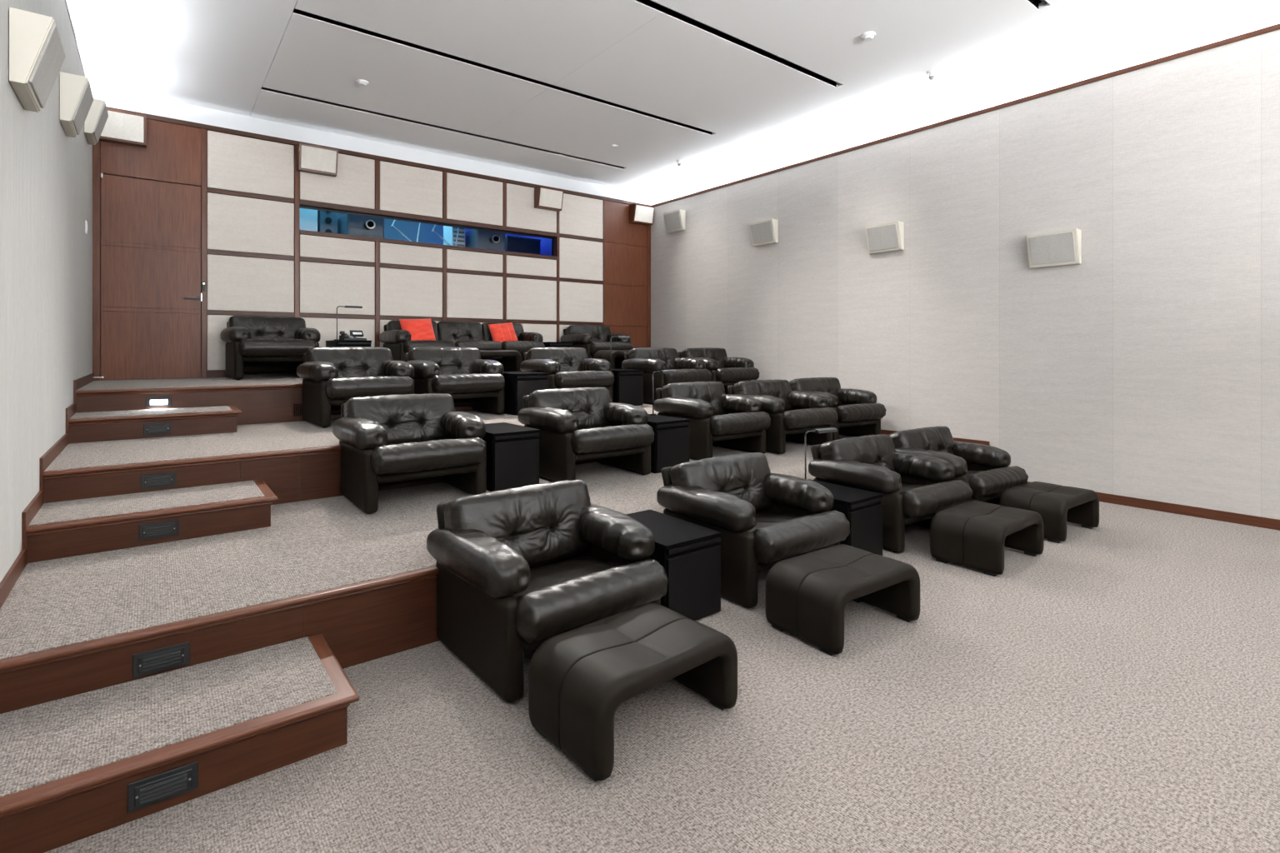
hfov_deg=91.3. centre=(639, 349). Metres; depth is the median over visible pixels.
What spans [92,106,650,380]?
wall
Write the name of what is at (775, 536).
seat cushion
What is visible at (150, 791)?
step light
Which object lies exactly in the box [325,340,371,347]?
side table
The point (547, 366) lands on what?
armrest
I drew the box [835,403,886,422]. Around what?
seat cushion
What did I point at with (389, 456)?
seat cushion
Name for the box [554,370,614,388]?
seat cushion
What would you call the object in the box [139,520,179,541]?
step light
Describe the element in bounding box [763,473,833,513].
cushion
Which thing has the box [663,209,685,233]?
wall speaker
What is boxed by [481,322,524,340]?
cushion
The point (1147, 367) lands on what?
wall
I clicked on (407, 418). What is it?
cushion
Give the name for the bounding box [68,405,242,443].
step
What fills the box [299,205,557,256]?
window
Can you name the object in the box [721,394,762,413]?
cushion
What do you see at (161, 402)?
step light
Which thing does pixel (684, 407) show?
cushion
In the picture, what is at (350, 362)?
cushion
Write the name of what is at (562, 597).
seat cushion
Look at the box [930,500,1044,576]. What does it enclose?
ottoman
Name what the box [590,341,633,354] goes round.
seat cushion
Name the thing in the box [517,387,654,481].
armchair
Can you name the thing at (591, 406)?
cushion
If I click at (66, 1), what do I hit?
trim
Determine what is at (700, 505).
cushion
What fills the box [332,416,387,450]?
cushion
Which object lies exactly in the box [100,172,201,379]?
door
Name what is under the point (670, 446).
side table
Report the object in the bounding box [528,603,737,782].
ottoman
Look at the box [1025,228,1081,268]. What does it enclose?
wall speaker
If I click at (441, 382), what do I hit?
seat cushion
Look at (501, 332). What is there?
throw pillow
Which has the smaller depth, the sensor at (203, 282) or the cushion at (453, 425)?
the cushion at (453, 425)
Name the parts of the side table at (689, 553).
door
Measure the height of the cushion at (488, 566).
0.186 m
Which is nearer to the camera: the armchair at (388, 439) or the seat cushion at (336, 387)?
the armchair at (388, 439)
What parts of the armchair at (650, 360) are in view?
panel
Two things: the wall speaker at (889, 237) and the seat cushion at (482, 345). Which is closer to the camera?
the wall speaker at (889, 237)
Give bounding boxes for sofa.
[379,320,544,364]
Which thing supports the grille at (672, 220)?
attached to the wall speaker at (675, 221)
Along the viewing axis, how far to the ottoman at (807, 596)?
3.18 m
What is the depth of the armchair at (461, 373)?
6.70 m
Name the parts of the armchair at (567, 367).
panel, panel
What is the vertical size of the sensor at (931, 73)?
0.082 m
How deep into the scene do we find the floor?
2.30 m
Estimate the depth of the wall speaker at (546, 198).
9.89 m
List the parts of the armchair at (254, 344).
panel, rail, panel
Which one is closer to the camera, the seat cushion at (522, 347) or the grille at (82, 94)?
the grille at (82, 94)
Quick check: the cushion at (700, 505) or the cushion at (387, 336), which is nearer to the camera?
the cushion at (700, 505)
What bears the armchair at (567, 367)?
on the platform at (297, 461)
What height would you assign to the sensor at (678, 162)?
0.082 m
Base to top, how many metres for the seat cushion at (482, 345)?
0.241 m
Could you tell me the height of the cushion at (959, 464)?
0.186 m
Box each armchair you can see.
[220,315,320,380]
[296,346,414,428]
[332,393,486,514]
[405,347,504,414]
[426,480,668,703]
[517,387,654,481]
[520,347,614,402]
[560,325,633,369]
[621,347,711,404]
[653,381,770,459]
[656,452,849,608]
[677,347,759,394]
[727,379,837,454]
[789,377,886,440]
[808,434,972,553]
[888,425,1028,504]
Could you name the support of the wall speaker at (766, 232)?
attached to the wall at (1147, 367)
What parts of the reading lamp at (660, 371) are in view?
stem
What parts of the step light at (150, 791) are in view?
recessed plate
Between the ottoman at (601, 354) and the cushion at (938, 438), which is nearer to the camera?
the cushion at (938, 438)
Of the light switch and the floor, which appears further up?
the light switch
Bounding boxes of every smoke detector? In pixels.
[355,79,368,86]
[860,31,875,41]
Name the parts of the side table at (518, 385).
door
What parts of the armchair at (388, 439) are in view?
panel, rail, panel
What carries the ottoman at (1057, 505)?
on the floor
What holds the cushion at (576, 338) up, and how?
on the armchair at (593, 338)
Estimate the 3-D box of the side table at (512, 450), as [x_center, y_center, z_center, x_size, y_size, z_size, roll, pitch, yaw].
[-1.134,0.854,5.045,0.394,0.445,0.624,0,0,-38]
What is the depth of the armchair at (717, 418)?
6.25 m
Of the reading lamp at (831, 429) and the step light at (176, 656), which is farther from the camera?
the reading lamp at (831, 429)
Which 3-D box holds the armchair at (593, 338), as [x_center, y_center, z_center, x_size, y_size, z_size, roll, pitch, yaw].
[-0.663,-0.031,10.033,0.955,0.732,0.942,0,0,-36]
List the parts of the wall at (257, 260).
wood panel, fabric panel, wood rail, wood rail, wood rail, wood rail, fabric panel, fabric panel, fabric panel, wood rail, wood rail, fabric panel, fabric panel, fabric panel, fabric panel, wood rail, fabric panel, fabric panel, fabric panel, fabric panel, wood rail, wood rail, wood rail, wood rail, fabric panel, fabric panel, fabric panel, wood rail, wood rail, fabric panel, fabric panel, fabric panel, wood rail, wood rail, fabric panel, fabric panel, fabric panel, fabric panel, fabric panel, wood rail, wood rail, wood rail, wood panel, wood panel, wood panel, wood panel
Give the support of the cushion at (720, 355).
on the armchair at (728, 371)
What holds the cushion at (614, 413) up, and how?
on the armchair at (578, 424)
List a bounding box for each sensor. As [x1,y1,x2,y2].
[202,281,204,291]
[676,160,682,165]
[926,70,936,79]
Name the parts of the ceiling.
panel, panel, panel, panel, panel, panel, panel, panel, panel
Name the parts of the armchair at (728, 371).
panel, panel, rail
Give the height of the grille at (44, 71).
0.295 m
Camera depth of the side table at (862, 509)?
4.24 m
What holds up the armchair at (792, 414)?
on the platform at (366, 583)
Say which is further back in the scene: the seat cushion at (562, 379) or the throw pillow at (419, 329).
the throw pillow at (419, 329)
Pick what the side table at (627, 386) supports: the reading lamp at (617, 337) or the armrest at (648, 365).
the reading lamp at (617, 337)
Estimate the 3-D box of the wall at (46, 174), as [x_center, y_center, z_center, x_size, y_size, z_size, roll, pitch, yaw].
[-2.040,-0.557,1.752,0.040,4.015,12.470,0,0,-38]
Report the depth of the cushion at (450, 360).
6.90 m
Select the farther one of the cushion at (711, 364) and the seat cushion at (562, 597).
the cushion at (711, 364)
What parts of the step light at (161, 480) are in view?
recessed plate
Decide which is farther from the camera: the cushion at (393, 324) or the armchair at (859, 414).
the cushion at (393, 324)
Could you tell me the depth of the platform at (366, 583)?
2.92 m
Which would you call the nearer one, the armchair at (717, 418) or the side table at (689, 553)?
the side table at (689, 553)
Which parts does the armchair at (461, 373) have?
panel, rail, panel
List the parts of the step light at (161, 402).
recessed plate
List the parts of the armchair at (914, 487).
panel, rail, panel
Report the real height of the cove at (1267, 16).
0.650 m
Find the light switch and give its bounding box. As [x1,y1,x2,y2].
[85,220,87,234]
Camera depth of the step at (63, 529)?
3.52 m
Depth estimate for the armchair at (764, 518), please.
3.78 m
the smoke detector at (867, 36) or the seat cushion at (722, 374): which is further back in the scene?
the seat cushion at (722, 374)
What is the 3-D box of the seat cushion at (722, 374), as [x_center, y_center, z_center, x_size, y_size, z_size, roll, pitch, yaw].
[1.199,0.371,8.883,0.768,0.242,0.702,0,0,-36]
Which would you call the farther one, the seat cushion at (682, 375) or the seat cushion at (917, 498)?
the seat cushion at (682, 375)
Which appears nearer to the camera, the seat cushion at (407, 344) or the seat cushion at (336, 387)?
the seat cushion at (336, 387)
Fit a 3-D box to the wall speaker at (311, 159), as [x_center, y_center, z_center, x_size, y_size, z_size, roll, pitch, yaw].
[-4.077,-2.390,7.921,0.440,0.310,0.187,0,0,-38]
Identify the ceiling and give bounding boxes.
[66,0,1279,194]
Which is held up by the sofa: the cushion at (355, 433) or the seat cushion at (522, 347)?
the seat cushion at (522, 347)
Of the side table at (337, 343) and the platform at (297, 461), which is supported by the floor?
the platform at (297, 461)
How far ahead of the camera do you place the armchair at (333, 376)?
5.91 m
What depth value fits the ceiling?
6.24 m
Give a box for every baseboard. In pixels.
[0,373,94,609]
[880,430,1279,530]
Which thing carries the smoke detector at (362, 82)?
attached to the ceiling
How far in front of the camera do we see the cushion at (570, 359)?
7.77 m
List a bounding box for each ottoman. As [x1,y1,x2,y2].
[479,350,522,371]
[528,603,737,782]
[593,350,629,369]
[765,544,919,655]
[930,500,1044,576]
[999,481,1099,543]
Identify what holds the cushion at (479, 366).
on the armchair at (461, 373)
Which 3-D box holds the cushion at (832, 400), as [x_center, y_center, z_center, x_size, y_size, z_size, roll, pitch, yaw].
[1.973,0.578,7.342,0.233,0.185,0.764,0,0,-33]
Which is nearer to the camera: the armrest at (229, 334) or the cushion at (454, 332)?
the armrest at (229, 334)
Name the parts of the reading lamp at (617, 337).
stem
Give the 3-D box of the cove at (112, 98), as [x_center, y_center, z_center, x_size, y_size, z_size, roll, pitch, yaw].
[-2.934,-2.525,9.162,8.441,0.750,0.170,0,0,-38]
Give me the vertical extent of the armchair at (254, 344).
0.732 m
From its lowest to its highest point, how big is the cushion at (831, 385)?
0.406 m
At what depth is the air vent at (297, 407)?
6.13 m
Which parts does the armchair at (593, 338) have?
panel, rail, panel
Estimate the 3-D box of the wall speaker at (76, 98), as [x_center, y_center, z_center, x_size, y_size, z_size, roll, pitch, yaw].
[-4.079,-1.750,4.530,0.165,0.330,0.440,0,0,-38]
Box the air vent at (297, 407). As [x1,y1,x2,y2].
[293,403,302,416]
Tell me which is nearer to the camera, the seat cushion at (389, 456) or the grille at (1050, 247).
the seat cushion at (389, 456)
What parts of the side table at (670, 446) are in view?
door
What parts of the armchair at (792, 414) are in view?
panel, rail, panel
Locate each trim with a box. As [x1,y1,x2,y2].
[65,0,85,76]
[650,23,1279,206]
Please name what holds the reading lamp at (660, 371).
on the side table at (670, 446)
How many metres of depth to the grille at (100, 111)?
5.95 m
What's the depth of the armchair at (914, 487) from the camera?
4.73 m
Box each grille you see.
[28,23,65,108]
[71,80,93,134]
[93,103,108,143]
[539,188,562,209]
[634,205,654,223]
[663,211,681,231]
[750,220,774,244]
[866,224,899,251]
[1029,231,1075,264]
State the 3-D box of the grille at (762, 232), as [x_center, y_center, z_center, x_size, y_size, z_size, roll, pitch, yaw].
[1.783,-1.705,9.148,0.088,0.279,0.384,0,0,-38]
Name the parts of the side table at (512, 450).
door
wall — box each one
[0,0,92,582]
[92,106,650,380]
[650,29,1279,519]
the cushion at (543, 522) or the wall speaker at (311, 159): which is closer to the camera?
the cushion at (543, 522)
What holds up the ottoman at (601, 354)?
on the platform at (261, 400)
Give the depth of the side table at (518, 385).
6.76 m
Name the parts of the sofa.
panel, rail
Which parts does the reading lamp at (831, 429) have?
stem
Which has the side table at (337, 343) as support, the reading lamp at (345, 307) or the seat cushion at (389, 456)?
the reading lamp at (345, 307)
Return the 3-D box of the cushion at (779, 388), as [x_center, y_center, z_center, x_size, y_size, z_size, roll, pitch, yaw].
[1.418,0.547,7.089,0.805,0.405,0.283,0,0,-35]
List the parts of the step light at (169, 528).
recessed plate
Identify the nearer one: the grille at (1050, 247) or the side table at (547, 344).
the grille at (1050, 247)
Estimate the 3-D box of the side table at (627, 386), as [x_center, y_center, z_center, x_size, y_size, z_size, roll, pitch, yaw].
[-0.302,0.483,8.009,0.394,0.445,0.624,0,0,-38]
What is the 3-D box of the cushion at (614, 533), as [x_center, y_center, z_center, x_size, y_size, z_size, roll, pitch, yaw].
[-0.204,0.951,3.344,0.234,0.186,0.765,0,0,-39]
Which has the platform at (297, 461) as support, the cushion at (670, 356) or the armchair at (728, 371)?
the armchair at (728, 371)
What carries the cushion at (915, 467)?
on the armchair at (914, 487)
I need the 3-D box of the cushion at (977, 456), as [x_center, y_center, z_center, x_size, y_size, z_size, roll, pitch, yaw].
[3.005,0.951,5.767,0.234,0.186,0.765,0,0,-34]
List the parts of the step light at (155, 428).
recessed plate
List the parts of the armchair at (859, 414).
panel, rail, panel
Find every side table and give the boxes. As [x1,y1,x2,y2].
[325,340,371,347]
[482,422,539,491]
[502,371,549,415]
[542,341,572,347]
[610,369,643,405]
[625,510,721,620]
[646,414,689,473]
[808,479,883,555]
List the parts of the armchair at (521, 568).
panel, rail, panel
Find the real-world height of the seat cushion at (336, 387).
0.242 m
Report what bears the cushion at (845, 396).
on the armchair at (859, 414)
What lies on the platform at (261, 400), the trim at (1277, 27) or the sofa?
the sofa
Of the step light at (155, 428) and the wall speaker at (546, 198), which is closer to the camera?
the step light at (155, 428)
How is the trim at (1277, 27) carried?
attached to the wall at (1147, 367)
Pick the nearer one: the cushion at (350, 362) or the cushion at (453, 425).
the cushion at (453, 425)
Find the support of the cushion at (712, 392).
on the armchair at (717, 418)
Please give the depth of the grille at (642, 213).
11.06 m
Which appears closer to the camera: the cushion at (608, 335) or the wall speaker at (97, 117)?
the wall speaker at (97, 117)
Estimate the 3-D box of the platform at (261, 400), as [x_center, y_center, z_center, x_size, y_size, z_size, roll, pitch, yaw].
[-2.242,0.893,8.272,7.641,1.115,2.084,0,0,-38]
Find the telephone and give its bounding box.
[339,330,366,340]
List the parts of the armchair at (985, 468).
panel, panel, rail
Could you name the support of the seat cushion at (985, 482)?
on the armchair at (985, 468)
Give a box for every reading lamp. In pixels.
[334,305,362,339]
[610,335,630,369]
[650,370,677,415]
[805,427,837,479]
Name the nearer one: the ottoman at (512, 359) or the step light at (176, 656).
the step light at (176, 656)
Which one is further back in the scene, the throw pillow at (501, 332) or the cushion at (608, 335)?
the cushion at (608, 335)
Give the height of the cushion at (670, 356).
0.406 m
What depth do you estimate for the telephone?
7.64 m
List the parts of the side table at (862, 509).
door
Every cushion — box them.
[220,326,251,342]
[227,315,305,339]
[238,338,317,356]
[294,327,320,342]
[296,361,338,382]
[305,346,392,378]
[325,375,413,399]
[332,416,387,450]
[343,393,454,445]
[370,437,486,474]
[379,330,411,343]
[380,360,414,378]
[386,320,439,340]
[403,340,455,353]
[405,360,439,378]
[407,347,481,374]
[426,527,529,599]
[431,373,504,393]
[437,321,484,342]
[440,411,485,439]
[443,480,591,565]
[455,340,502,350]
[472,359,504,374]
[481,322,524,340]
[501,340,544,354]
[515,555,668,643]
[517,406,579,434]
[518,331,543,341]
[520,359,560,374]
[526,347,588,372]
[527,387,611,429]
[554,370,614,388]
[560,333,593,344]
[565,325,611,342]
[570,424,654,454]
[579,504,654,562]
[580,358,611,371]
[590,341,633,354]
[603,402,648,424]
[606,333,630,342]
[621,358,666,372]
[628,347,678,369]
[653,396,712,419]
[656,485,755,532]
[661,381,727,416]
[664,369,711,384]
[670,452,774,511]
[674,357,705,369]
[680,347,727,369]
[689,357,718,370]
[709,411,770,435]
[715,367,759,382]
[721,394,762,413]
[725,357,754,368]
[733,379,794,413]
[736,394,784,414]
[747,510,849,563]
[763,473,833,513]
[783,407,837,429]
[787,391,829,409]
[789,377,843,408]
[791,390,837,407]
[808,458,901,494]
[819,434,899,474]
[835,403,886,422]
[837,388,876,404]
[889,425,953,454]
[891,450,954,482]
[895,447,967,477]
[895,480,972,518]
[951,440,1010,468]
[962,465,1028,498]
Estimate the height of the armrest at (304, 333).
0.186 m
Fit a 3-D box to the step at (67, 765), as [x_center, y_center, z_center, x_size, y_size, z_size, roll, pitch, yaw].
[-1.659,1.356,2.200,1.111,0.188,0.629,0,0,-38]
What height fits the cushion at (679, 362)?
0.186 m
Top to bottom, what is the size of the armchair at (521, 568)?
0.732 m
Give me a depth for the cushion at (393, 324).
8.33 m
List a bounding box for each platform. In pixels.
[0,434,854,714]
[43,403,714,504]
[75,375,474,424]
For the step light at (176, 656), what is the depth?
2.43 m
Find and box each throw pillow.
[399,318,435,340]
[487,322,517,343]
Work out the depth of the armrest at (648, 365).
8.03 m
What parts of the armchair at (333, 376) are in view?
panel, rail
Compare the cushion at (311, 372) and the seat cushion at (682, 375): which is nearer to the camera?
the cushion at (311, 372)
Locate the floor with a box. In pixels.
[44,501,1279,852]
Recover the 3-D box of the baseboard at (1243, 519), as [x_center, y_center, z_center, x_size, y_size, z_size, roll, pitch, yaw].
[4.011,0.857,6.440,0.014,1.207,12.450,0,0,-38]
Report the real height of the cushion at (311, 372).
0.185 m
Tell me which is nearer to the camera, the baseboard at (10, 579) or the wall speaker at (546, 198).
the baseboard at (10, 579)
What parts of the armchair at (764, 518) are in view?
panel, rail, panel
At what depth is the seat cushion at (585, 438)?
5.01 m
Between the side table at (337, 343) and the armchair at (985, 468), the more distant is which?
the side table at (337, 343)
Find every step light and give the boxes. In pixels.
[127,761,198,813]
[132,641,189,678]
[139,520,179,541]
[140,472,175,489]
[143,422,171,434]
[145,396,171,407]
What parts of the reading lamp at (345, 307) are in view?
stem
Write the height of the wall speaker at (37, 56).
0.330 m
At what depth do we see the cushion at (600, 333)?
10.19 m
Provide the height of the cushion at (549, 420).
0.185 m
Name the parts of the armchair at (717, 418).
panel, rail, panel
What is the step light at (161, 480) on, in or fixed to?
attached to the platform at (297, 461)
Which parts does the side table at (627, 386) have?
door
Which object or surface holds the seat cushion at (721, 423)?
on the armchair at (717, 418)
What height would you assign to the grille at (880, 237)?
0.279 m
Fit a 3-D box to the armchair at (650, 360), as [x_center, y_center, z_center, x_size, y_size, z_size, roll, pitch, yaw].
[0.376,0.340,8.358,0.955,0.732,0.942,0,0,-39]
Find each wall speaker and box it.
[8,6,65,112]
[59,71,93,138]
[84,98,108,144]
[98,108,146,147]
[297,143,338,176]
[534,186,563,211]
[629,203,654,225]
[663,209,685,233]
[749,218,778,246]
[865,220,904,254]
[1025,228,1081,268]
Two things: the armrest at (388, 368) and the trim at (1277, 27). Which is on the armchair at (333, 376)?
the armrest at (388, 368)
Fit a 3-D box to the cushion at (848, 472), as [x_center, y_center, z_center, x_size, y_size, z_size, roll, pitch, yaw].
[1.625,0.951,4.784,0.233,0.185,0.764,0,0,-34]
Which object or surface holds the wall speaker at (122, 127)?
attached to the wall at (257, 260)
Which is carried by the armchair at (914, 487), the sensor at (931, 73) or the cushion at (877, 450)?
the cushion at (877, 450)
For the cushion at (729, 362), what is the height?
0.186 m
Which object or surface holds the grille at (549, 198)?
attached to the wall speaker at (546, 198)
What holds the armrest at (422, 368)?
on the armchair at (461, 373)
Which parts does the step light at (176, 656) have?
recessed plate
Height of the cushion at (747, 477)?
0.405 m
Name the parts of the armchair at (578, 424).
panel, rail, panel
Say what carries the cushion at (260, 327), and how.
on the armchair at (254, 344)
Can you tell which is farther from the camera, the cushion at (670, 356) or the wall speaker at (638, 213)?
the wall speaker at (638, 213)
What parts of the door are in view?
handle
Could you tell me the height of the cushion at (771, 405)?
0.184 m
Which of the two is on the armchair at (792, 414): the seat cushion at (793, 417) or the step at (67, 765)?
the seat cushion at (793, 417)
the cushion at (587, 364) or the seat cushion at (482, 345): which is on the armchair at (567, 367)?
the cushion at (587, 364)
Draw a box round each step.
[0,634,359,852]
[26,480,278,563]
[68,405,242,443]
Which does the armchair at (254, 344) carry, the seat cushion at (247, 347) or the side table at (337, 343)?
the seat cushion at (247, 347)
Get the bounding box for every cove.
[90,85,654,204]
[654,2,1279,204]
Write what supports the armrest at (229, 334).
on the armchair at (254, 344)

